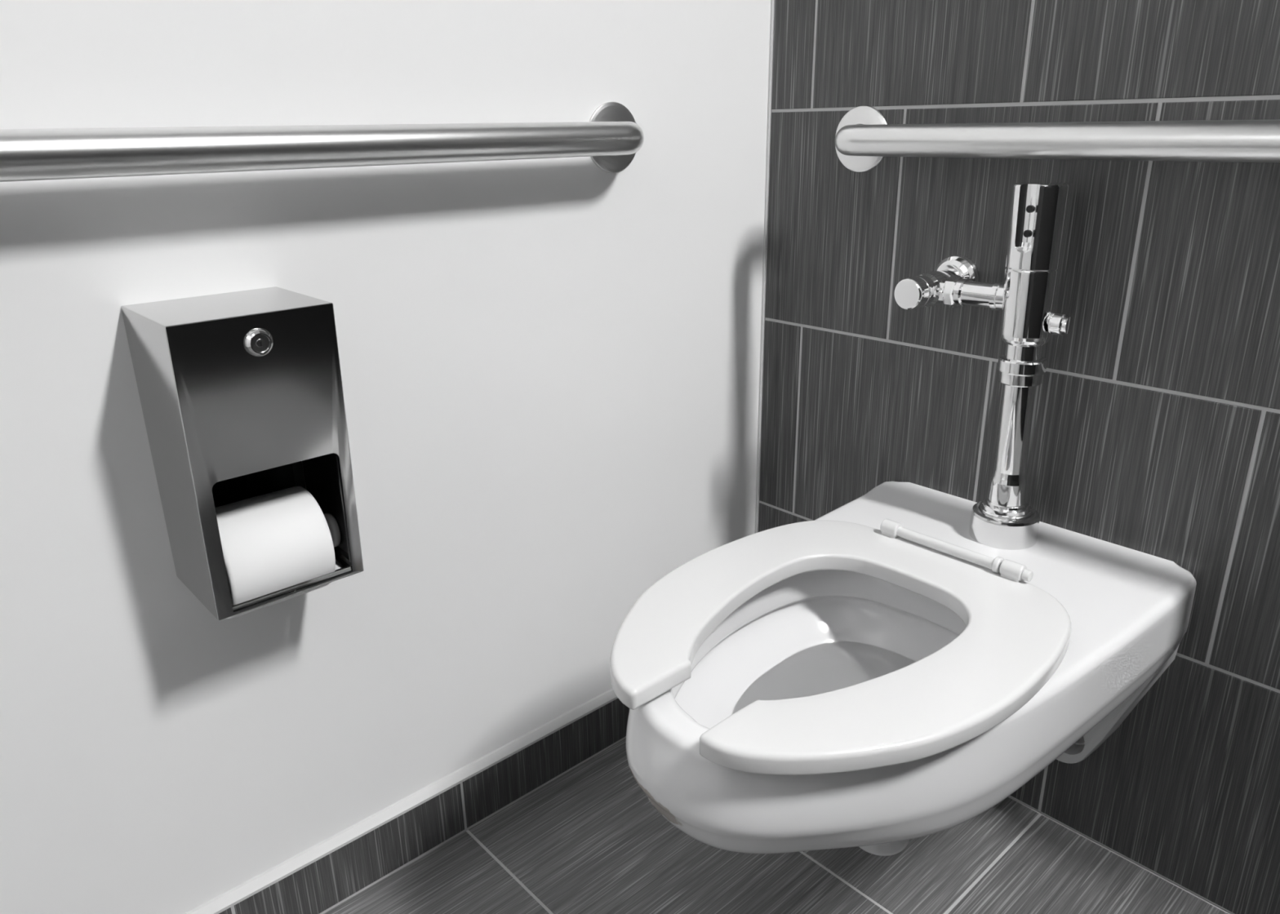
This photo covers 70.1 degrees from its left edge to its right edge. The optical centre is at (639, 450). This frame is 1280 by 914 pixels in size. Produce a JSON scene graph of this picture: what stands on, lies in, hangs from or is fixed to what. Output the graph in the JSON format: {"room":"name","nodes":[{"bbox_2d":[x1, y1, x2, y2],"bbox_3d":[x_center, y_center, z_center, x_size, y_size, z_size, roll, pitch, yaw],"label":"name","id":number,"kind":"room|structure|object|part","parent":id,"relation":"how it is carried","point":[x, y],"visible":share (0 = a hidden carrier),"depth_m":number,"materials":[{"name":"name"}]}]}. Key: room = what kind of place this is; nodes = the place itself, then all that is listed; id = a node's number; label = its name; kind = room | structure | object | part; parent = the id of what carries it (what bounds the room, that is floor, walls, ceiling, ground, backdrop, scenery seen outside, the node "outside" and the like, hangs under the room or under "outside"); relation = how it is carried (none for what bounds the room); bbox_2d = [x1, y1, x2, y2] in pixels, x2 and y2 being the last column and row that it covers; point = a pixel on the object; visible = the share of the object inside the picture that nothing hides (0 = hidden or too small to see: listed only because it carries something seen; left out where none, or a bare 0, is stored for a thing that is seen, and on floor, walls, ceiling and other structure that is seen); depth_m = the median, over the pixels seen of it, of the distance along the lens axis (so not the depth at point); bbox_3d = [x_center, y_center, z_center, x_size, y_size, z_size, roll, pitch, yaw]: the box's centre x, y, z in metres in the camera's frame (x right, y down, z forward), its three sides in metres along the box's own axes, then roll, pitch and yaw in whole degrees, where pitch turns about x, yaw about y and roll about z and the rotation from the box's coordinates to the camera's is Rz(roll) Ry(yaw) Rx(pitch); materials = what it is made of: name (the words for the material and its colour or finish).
{"room":"public restroom","nodes":[
{"label":"public restroom","id":0,"kind":"room"},
{"bbox_2d":[0,0,771,913],"bbox_3d":[-0.707,-0.733,0.439,2.500,2.900,0.100,-18,26,-39],"label":"wall","id":1,"kind":"structure","parent":0,"point":[550,367],"depth_m":1.01,"materials":[{"name":"white paint"}]},
{"bbox_2d":[120,286,364,620],"bbox_3d":[-0.363,-0.003,0.854,0.140,0.269,0.132,-18,26,-39],"label":"dispenser","id":2,"kind":"object","parent":1,"relation":"attached to","point":[238,391],"visible":0.81,"depth_m":0.80,"materials":[{"name":"silver metal"}]},
{"bbox_2d":[214,486,335,618],"bbox_3d":[-0.367,0.098,0.889,0.099,0.106,0.106,-18,26,-39],"label":"toilet paper roll","id":3,"kind":"object","parent":2,"relation":"in","point":[274,541],"visible":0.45,"depth_m":0.85,"materials":[{"name":"white paper"}]},
{"bbox_3d":[-0.285,0.042,0.875,0.004,0.144,0.004,-18,26,-39],"label":"rail","id":4,"kind":"part","parent":2,"relation":"part of","materials":[{"name":"grey metal"}]},
{"bbox_2d":[0,101,644,182],"bbox_3d":[-0.380,-0.261,0.790,1.087,0.084,0.076,-18,26,-39],"label":"grab bar","id":5,"kind":"object","parent":1,"relation":"attached to","point":[612,137],"visible":1,"depth_m":0.81,"materials":[{"name":"silver metal"}]},
{"bbox_2d":[185,688,629,913],"bbox_3d":[-0.650,0.602,0.873,2.300,0.094,0.011,-18,26,-39],"label":"baseboard","id":6,"kind":"structure","parent":1,"relation":"attached to","point":[327,874],"depth_m":1.18,"materials":[{"name":"tile"}]},
{"bbox_2d":[755,0,774,533],"bbox_3d":[0.178,-1.036,1.111,0.006,2.805,0.004,-18,26,-39],"label":"trim","id":7,"kind":"structure","parent":1,"relation":"attached to","point":[772,2],"depth_m":1.37,"materials":[{"name":"grey"}]},
{"bbox_2d":[324,738,1231,913],"bbox_3d":[0.323,1.040,-0.106,2.500,0.100,3.100,-18,26,-39],"label":"floor","id":8,"kind":"structure","parent":0,"point":[589,840],"depth_m":1.16,"materials":[{"name":"tile"}]},
{"bbox_2d":[758,0,1279,913],"bbox_3d":[1.189,-0.657,0.144,0.100,2.900,3.100,-18,26,-39],"label":"wall","id":9,"kind":"structure","parent":0,"point":[1155,428],"depth_m":1.07,"materials":[{"name":"tile"}]},
{"bbox_2d":[609,481,1196,856],"bbox_3d":[0.257,0.285,1.002,0.645,0.335,0.409,-18,26,-39],"label":"toilet","id":10,"kind":"object","parent":9,"relation":"attached to","point":[875,676],"visible":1,"depth_m":0.89,"materials":[{"name":"white ceramic"}]},
{"bbox_3d":[0.182,0.174,0.897,0.439,0.021,0.376,-18,26,-39],"label":"seat","id":11,"kind":"part","parent":10,"relation":"part of","materials":[{"name":"white plastic"}]},
{"bbox_3d":[0.342,0.108,1.023,0.012,0.012,0.122,-18,26,-39],"label":"hinge rod","id":12,"kind":"part","parent":10,"relation":"part of","materials":[{"name":"white plastic"}]},
{"bbox_3d":[0.481,0.268,1.211,0.042,0.220,0.392,-18,26,-39],"label":"mounting plate","id":13,"kind":"part","parent":10,"relation":"part of","materials":[{"name":"white ceramic"}]},
{"bbox_2d":[894,182,1073,550],"bbox_3d":[0.409,-0.106,1.098,0.114,0.425,0.210,-18,25,-39],"label":"valve","id":14,"kind":"object","parent":9,"relation":"attached to","point":[1026,299],"visible":1,"depth_m":1.04,"materials":[{"name":"silver metal"}]},
{"bbox_2d":[835,105,1279,172],"bbox_3d":[0.582,-0.291,0.856,0.076,0.084,1.023,-18,26,-39],"label":"grab bar","id":15,"kind":"object","parent":9,"relation":"attached to","point":[863,137],"visible":1,"depth_m":0.95,"materials":[{"name":"silver metal"}]},
{"bbox_3d":[0.582,-0.290,0.854,0.072,0.037,0.972,-18,26,-39],"label":"rail","id":16,"kind":"part","parent":15,"relation":"part of","materials":[{"name":"silver metal"}]}
]}

